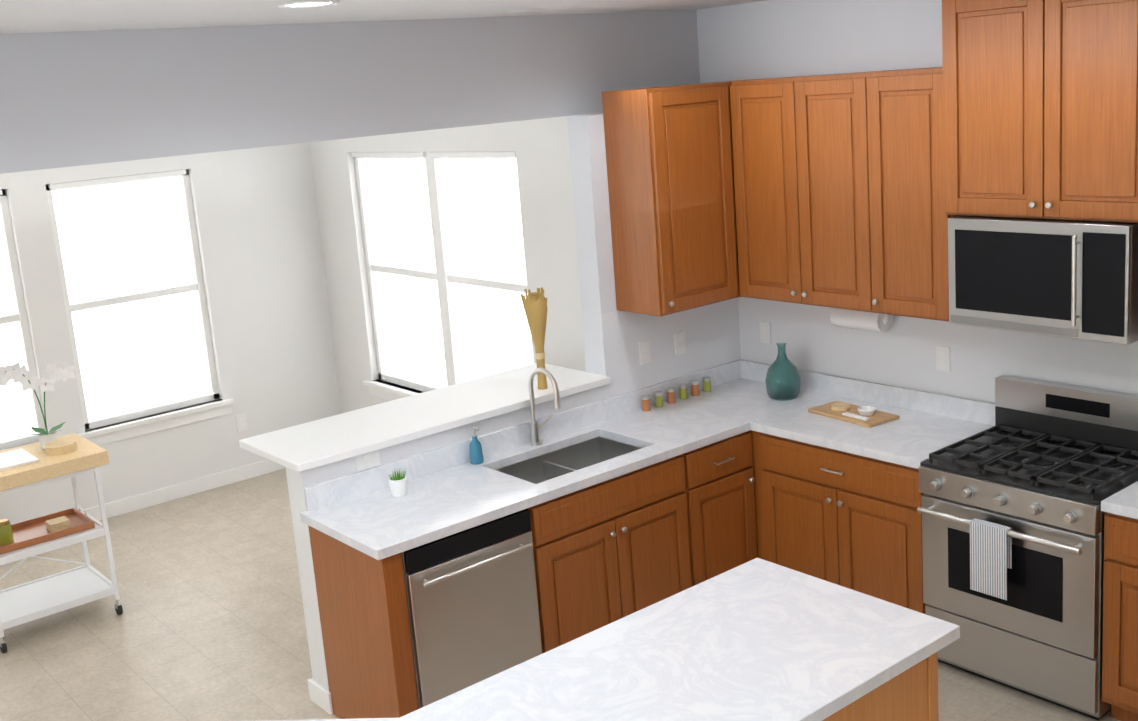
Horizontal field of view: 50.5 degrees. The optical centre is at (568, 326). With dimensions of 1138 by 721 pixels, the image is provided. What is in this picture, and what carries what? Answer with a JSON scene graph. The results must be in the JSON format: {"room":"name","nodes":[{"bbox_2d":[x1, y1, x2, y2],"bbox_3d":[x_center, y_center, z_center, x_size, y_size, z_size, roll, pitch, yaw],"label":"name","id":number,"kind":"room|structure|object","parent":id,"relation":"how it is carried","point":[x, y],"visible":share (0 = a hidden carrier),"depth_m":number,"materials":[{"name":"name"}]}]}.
{"room":"kitchen","nodes":[
{"label":"kitchen","id":0,"kind":"room"},
{"bbox_2d":[0,142,341,523],"bbox_3d":[-3.789,-0.021,7.250,5.400,2.900,0.150,-14,15,-38],"label":"wall","id":1,"kind":"structure","parent":0,"point":[259,239],"depth_m":8.33,"materials":[{"name":"paint"}]},
{"bbox_2d":[0,189,45,450],"bbox_3d":[-3.748,0.077,7.268,1.070,1.705,0.194,-14,15,-38],"label":"window","id":2,"kind":"structure","parent":1,"relation":"in","point":[21,415],"depth_m":7.56,"materials":[{"name":"white glass"}]},
{"bbox_2d":[45,169,233,445],"bbox_3d":[-2.851,-0.138,7.980,1.060,1.705,0.194,-14,15,-38],"label":"window","id":3,"kind":"structure","parent":1,"relation":"in","point":[129,265],"depth_m":8.01,"materials":[{"name":"white glass"}]},
{"bbox_2d":[84,459,284,520],"bbox_3d":[-3.630,1.356,7.466,5.100,0.100,0.015,-14,15,-38],"label":"baseboard","id":4,"kind":"structure","parent":1,"relation":"attached to","point":[140,501],"depth_m":8.25,"materials":[{"name":"white"}]},
{"bbox_2d":[236,414,247,431],"bbox_3d":[-2.298,0.677,8.479,0.072,0.116,0.008,-14,15,-38],"label":"outlet","id":5,"kind":"object","parent":1,"relation":"attached to","point":[241,421],"visible":1,"depth_m":8.48,"materials":[{"name":"white plastic"}]},
{"bbox_2d":[0,10,699,173],"bbox_3d":[-1.530,-0.932,4.807,5.930,0.485,0.180,-14,15,-38],"label":"wall","id":6,"kind":"structure","parent":0,"point":[74,98],"depth_m":5.04,"materials":[{"name":"paint"}]},
{"bbox_2d":[0,0,766,33],"bbox_3d":[-1.389,-0.883,3.148,8.500,0.060,9.550,-14,15,-38],"label":"ceiling","id":7,"kind":"structure","parent":0,"point":[30,16],"depth_m":4.33,"materials":[{"name":"paint"}]},
{"bbox_2d":[278,0,338,7],"bbox_3d":[-0.853,-1.055,3.959,0.200,0.007,0.200,-14,15,-38],"label":"recessed light","id":8,"kind":"object","parent":7,"relation":"in","point":[310,4],"visible":1,"depth_m":3.96,"materials":[{"name":"white ceramic"}]},
{"bbox_2d":[507,9,540,12],"bbox_3d":[-0.195,-1.377,5.275,0.150,0.006,0.150,-14,15,-38],"label":"ceiling vent","id":9,"kind":"object","parent":7,"relation":"in","point":[523,10],"visible":1,"depth_m":5.24,"materials":[{"name":"metal"}]},
{"bbox_2d":[239,113,616,690],"bbox_3d":[-2.258,0.455,4.344,8.130,2.900,0.565,-14,15,-38],"label":"wall","id":10,"kind":"structure","parent":0,"point":[295,451],"depth_m":5.73,"materials":[{"name":"paint"}]},
{"bbox_2d":[308,678,330,703],"bbox_3d":[-0.385,1.421,5.915,1.965,0.100,0.020,-14,15,-38],"label":"baseboard","id":11,"kind":"structure","parent":10,"relation":"attached to","point":[320,696],"depth_m":5.26,"materials":[{"name":"white"}]},
{"bbox_2d":[355,450,380,470],"bbox_3d":[-0.864,0.574,5.185,0.116,0.072,0.008,-14,15,-38],"label":"outlet","id":12,"kind":"object","parent":10,"relation":"attached to","point":[367,460],"visible":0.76,"depth_m":5.18,"materials":[{"name":"white plastic"}]},
{"bbox_2d":[301,298,740,505],"bbox_3d":[-0.099,0.264,5.781,2.640,0.525,0.002,-14,15,-38],"label":"backsplash","id":13,"kind":"structure","parent":10,"relation":"attached to","point":[712,331],"depth_m":6.11,"materials":[{"name":"paint"}]},
{"bbox_2d":[639,340,650,364],"bbox_3d":[0.388,0.134,6.159,0.072,0.116,0.008,-14,15,-38],"label":"electrical outlet","id":14,"kind":"object","parent":13,"relation":"attached to","point":[644,352],"visible":1,"depth_m":6.15,"materials":[{"name":"white plastic"}]},
{"bbox_2d":[674,331,685,354],"bbox_3d":[0.581,0.088,6.312,0.072,0.116,0.008,-14,15,-38],"label":"electrical outlet","id":15,"kind":"object","parent":13,"relation":"attached to","point":[679,341],"visible":1,"depth_m":6.31,"materials":[{"name":"white plastic"}]},
{"bbox_2d":[520,288,547,389],"bbox_3d":[-0.146,0.057,5.811,0.113,0.500,0.111,-14,15,-38],"label":"bundle","id":16,"kind":"object","parent":10,"relation":"on","point":[535,306],"visible":1,"depth_m":5.77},
{"bbox_2d":[602,78,764,316],"bbox_3d":[0.648,-0.663,6.029,0.876,1.070,0.364,-14,15,-38],"label":"upper cabinet","id":17,"kind":"object","parent":10,"relation":"attached to","point":[670,167],"visible":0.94,"depth_m":5.79,"materials":[{"name":"brown wood"}]},
{"bbox_2d":[310,112,602,412],"bbox_3d":[-0.732,-0.330,7.602,0.150,2.900,3.420,-14,15,-38],"label":"wall","id":18,"kind":"structure","parent":0,"point":[540,147],"depth_m":7.07,"materials":[{"name":"paint"}]},
{"bbox_2d":[351,151,533,400],"bbox_3d":[-0.798,-0.254,7.669,0.194,1.705,2.030,-14,15,-38],"label":"window","id":19,"kind":"structure","parent":18,"relation":"in","point":[444,254],"depth_m":7.69,"materials":[{"name":"white glass"}]},
{"bbox_2d":[0,468,1119,720],"bbox_3d":[-1.165,2.009,3.740,8.500,0.060,9.550,-14,15,-38],"label":"floor","id":20,"kind":"structure","parent":0,"point":[208,624],"depth_m":6.11,"materials":[{"name":"tile"}]},
{"bbox_2d":[0,433,122,652],"bbox_3d":[-2.780,1.118,6.306,0.700,0.900,0.520,-14,15,-38],"label":"cart","id":21,"kind":"object","parent":20,"relation":"on","point":[86,582],"visible":0.88,"depth_m":6.25,"materials":[{"name":"white metal"}]},
{"bbox_2d":[0,448,38,470],"bbox_3d":[-2.907,0.694,6.141,0.320,0.014,0.300,-14,15,-38],"label":"cutting board","id":22,"kind":"object","parent":21,"relation":"on","point":[15,458],"visible":1,"depth_m":6.15,"materials":[{"name":"white ceramic"}]},
{"bbox_2d":[0,361,75,449],"bbox_3d":[-2.780,0.410,6.311,0.442,0.481,0.232,-14,15,-38],"label":"orchid","id":23,"kind":"object","parent":21,"relation":"on","point":[51,374],"visible":0.9,"depth_m":6.32,"materials":[{"name":"white plant"}]},
{"bbox_2d":[0,507,94,554],"bbox_3d":[-2.787,1.022,6.287,0.510,0.128,0.330,-14,15,-38],"label":"tray","id":24,"kind":"object","parent":21,"relation":"on","point":[37,530],"visible":1,"depth_m":6.29,"materials":[{"name":"brown wood"}]},
{"bbox_2d":[45,439,76,455],"bbox_3d":[-2.639,0.629,6.276,0.148,0.045,0.150,-14,15,-38],"label":"box","id":25,"kind":"object","parent":21,"relation":"on","point":[61,447],"visible":1,"depth_m":6.23,"materials":[{"name":"beige wood"}]},
{"bbox_2d":[324,533,418,717],"bbox_3d":[-0.658,1.181,5.249,0.614,0.878,0.298,-14,15,-38],"label":"base cabinet","id":26,"kind":"object","parent":20,"relation":"on","point":[370,608],"depth_m":4.76,"materials":[{"name":"brown wood"}]},
{"bbox_2d":[402,509,541,708],"bbox_3d":[-0.445,1.220,4.992,0.606,0.872,0.368,-14,15,-38],"label":"dishwasher","id":27,"kind":"object","parent":20,"relation":"on","point":[472,603],"visible":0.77,"depth_m":4.84,"materials":[{"name":"silver metal"}]},
{"bbox_2d":[527,476,707,653],"bbox_3d":[0.062,1.138,5.628,0.974,0.700,0.621,-14,15,-38],"label":"base cabinet","id":28,"kind":"object","parent":20,"relation":"on","point":[609,551],"depth_m":5.31,"materials":[{"name":"brown wood"}]},
{"bbox_2d":[620,430,756,578],"bbox_3d":[0.518,0.940,5.978,0.534,0.878,0.621,-14,15,-38],"label":"base cabinet","id":29,"kind":"object","parent":20,"relation":"on","point":[725,469],"depth_m":5.74,"materials":[{"name":"brown wood"}]},
{"bbox_2d":[300,359,819,559],"bbox_3d":[0.118,0.610,5.595,2.678,0.304,0.630,-14,15,-38],"label":"countertop","id":30,"kind":"structure","parent":29,"relation":"on","point":[451,489],"depth_m":5.43,"materials":[{"name":"stone"}]},
{"bbox_2d":[388,469,406,496],"bbox_3d":[-0.723,0.658,5.119,0.082,0.120,0.088,-14,15,-38],"label":"plant pot","id":31,"kind":"object","parent":30,"relation":"on","point":[397,484],"visible":1,"depth_m":5.10,"materials":[{"name":"white ceramic"}]},
{"bbox_2d":[470,427,483,464],"bbox_3d":[-0.422,0.538,5.468,0.062,0.168,0.072,-14,15,-38],"label":"soap dispenser","id":32,"kind":"object","parent":30,"relation":"on","point":[476,455],"visible":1,"depth_m":5.46,"materials":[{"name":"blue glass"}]},
{"bbox_2d":[529,367,560,445],"bbox_3d":[-0.085,0.371,5.613,0.131,0.385,0.232,-14,15,-38],"label":"faucet","id":33,"kind":"object","parent":30,"relation":"on","point":[534,428],"visible":1,"depth_m":5.64,"materials":[{"name":"silver metal"}]},
{"bbox_2d":[641,395,650,410],"bbox_3d":[0.391,0.389,6.119,0.043,0.076,0.043,4,14,36],"label":"spice jar","id":34,"kind":"object","parent":30,"relation":"on","point":[645,398],"depth_m":6.10,"materials":[{"name":"brown glass"}]},
{"bbox_2d":[654,391,662,406],"bbox_3d":[0.458,0.372,6.172,0.043,0.076,0.043,4,14,36],"label":"spice jar","id":35,"kind":"object","parent":30,"relation":"on","point":[658,396],"depth_m":6.16,"materials":[{"name":"green glass"}]},
{"bbox_2d":[666,387,674,403],"bbox_3d":[0.526,0.356,6.226,0.043,0.076,0.043,4,14,36],"label":"spice jar","id":36,"kind":"object","parent":30,"relation":"on","point":[670,390],"depth_m":6.21,"materials":[{"name":"brown glass"}]},
{"bbox_2d":[679,383,691,399],"bbox_3d":[0.594,0.340,6.280,0.043,0.076,0.043,4,14,36],"label":"spice jar","id":37,"kind":"object","parent":30,"relation":"on","point":[682,387],"depth_m":6.26,"materials":[{"name":"green glass"}]},
{"bbox_2d":[691,380,703,395],"bbox_3d":[0.661,0.324,6.334,0.043,0.076,0.042,4,14,36],"label":"spice jar","id":38,"kind":"object","parent":30,"relation":"on","point":[694,383],"depth_m":6.32,"materials":[{"name":"brown glass"}]},
{"bbox_2d":[702,376,710,391],"bbox_3d":[0.729,0.307,6.387,0.043,0.076,0.043,4,14,36],"label":"spice jar","id":39,"kind":"object","parent":30,"relation":"on","point":[706,380],"depth_m":6.37,"materials":[{"name":"green glass"}]},
{"bbox_2d":[765,343,800,400],"bbox_3d":[1.086,0.226,6.142,0.180,0.280,0.180,-14,15,-38],"label":"vase","id":40,"kind":"object","parent":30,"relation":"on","point":[783,381],"visible":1,"depth_m":6.09,"materials":[{"name":"teal"}]},
{"bbox_2d":[751,430,926,613],"bbox_3d":[1.430,0.924,5.709,0.654,0.878,0.986,-14,15,-38],"label":"base cabinet","id":41,"kind":"object","parent":20,"relation":"on","point":[848,520],"visible":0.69,"depth_m":5.47,"materials":[{"name":"brown wood"}]},
{"bbox_2d":[748,373,994,468],"bbox_3d":[1.399,0.427,5.594,0.638,0.140,0.956,-14,15,-38],"label":"countertop","id":42,"kind":"structure","parent":41,"relation":"on","point":[927,423],"depth_m":5.62,"materials":[{"name":"stone"}]},
{"bbox_2d":[808,401,898,427],"bbox_3d":[1.353,0.402,5.761,0.200,0.046,0.400,-12,14,-32],"label":"cutting board","id":43,"kind":"object","parent":42,"relation":"on","point":[868,416],"visible":1,"depth_m":5.71,"materials":[{"name":"brown wood"}]},
{"bbox_2d":[815,642,950,720],"bbox_3d":[-0.327,1.532,3.399,2.616,0.880,1.454,-14,15,-38],"label":"kitchen island","id":44,"kind":"object","parent":20,"relation":"on","point":[911,694],"depth_m":3.48,"materials":[{"name":"brown wood"}]},
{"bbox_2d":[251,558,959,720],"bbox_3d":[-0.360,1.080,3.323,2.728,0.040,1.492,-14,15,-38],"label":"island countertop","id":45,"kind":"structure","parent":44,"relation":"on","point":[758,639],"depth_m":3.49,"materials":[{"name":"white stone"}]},
{"bbox_2d":[917,375,1137,719],"bbox_3d":[1.943,0.889,4.983,0.707,1.160,0.762,-14,15,-38],"label":"range","id":46,"kind":"object","parent":20,"relation":"on","point":[1013,518],"visible":0.96,"depth_m":4.83,"materials":[{"name":"silver metal"}]},
{"bbox_2d":[1102,512,1137,720],"bbox_3d":[2.534,1.111,4.375,0.654,0.878,0.958,-14,15,-38],"label":"base cabinet","id":47,"kind":"object","parent":20,"relation":"on","point":[1120,644],"visible":0.98,"depth_m":4.50,"materials":[{"name":"brown wood"}]},
{"bbox_2d":[1101,481,1137,518],"bbox_3d":[2.502,0.611,4.278,0.618,0.140,0.958,-14,15,-38],"label":"countertop","id":48,"kind":"structure","parent":47,"relation":"on","point":[1123,502],"depth_m":4.44,"materials":[{"name":"stone"}]},
{"bbox_2d":[696,0,942,82],"bbox_3d":[2.002,-0.081,5.346,0.150,2.900,3.655,-14,15,-38],"label":"wall","id":49,"kind":"structure","parent":0,"point":[770,39],"depth_m":5.84,"materials":[{"name":"paint"}]},
{"bbox_2d":[730,67,958,321],"bbox_3d":[1.322,-0.630,5.611,0.366,1.070,1.226,-14,15,-38],"label":"upper cabinet","id":50,"kind":"object","parent":49,"relation":"attached to","point":[839,189],"visible":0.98,"depth_m":5.46,"materials":[{"name":"brown wood"}]},
{"bbox_2d":[830,308,892,331],"bbox_3d":[1.410,-0.059,5.829,0.122,0.147,0.340,-14,15,-38],"label":"paper towel holder","id":51,"kind":"object","parent":50,"relation":"attached to","point":[870,321],"visible":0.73,"depth_m":5.77,"materials":[{"name":"white paper"}]},
{"bbox_2d":[737,297,1137,402],"bbox_3d":[1.984,0.195,5.328,0.002,0.525,3.320,-14,15,-38],"label":"backsplash","id":52,"kind":"structure","parent":49,"relation":"attached to","point":[901,352],"depth_m":5.68,"materials":[{"name":"paint"}]},
{"bbox_2d":[759,321,770,343],"bbox_3d":[1.048,0.034,6.450,0.008,0.116,0.072,-14,15,-38],"label":"electrical outlet","id":53,"kind":"object","parent":52,"relation":"attached to","point":[765,332],"visible":1,"depth_m":6.45,"materials":[{"name":"white plastic"}]},
{"bbox_2d":[936,345,949,371],"bbox_3d":[1.739,0.151,5.615,0.008,0.116,0.072,-14,15,-38],"label":"electrical outlet","id":54,"kind":"object","parent":52,"relation":"attached to","point":[942,358],"visible":1,"depth_m":5.61,"materials":[{"name":"white plastic"}]},
{"bbox_2d":[942,0,1137,222],"bbox_3d":[1.943,-0.910,4.695,0.426,0.950,0.980,-14,15,-38],"label":"upper cabinet","id":55,"kind":"object","parent":49,"relation":"attached to","point":[1040,109],"visible":1,"depth_m":4.60,"materials":[{"name":"brown wood"}]},
{"bbox_2d":[948,215,1137,344],"bbox_3d":[1.960,-0.223,4.840,0.473,0.445,0.756,-14,15,-38],"label":"microwave","id":56,"kind":"object","parent":55,"relation":"attached to","point":[1075,279],"visible":0.98,"depth_m":4.68,"materials":[{"name":"silver metal"}]}
]}

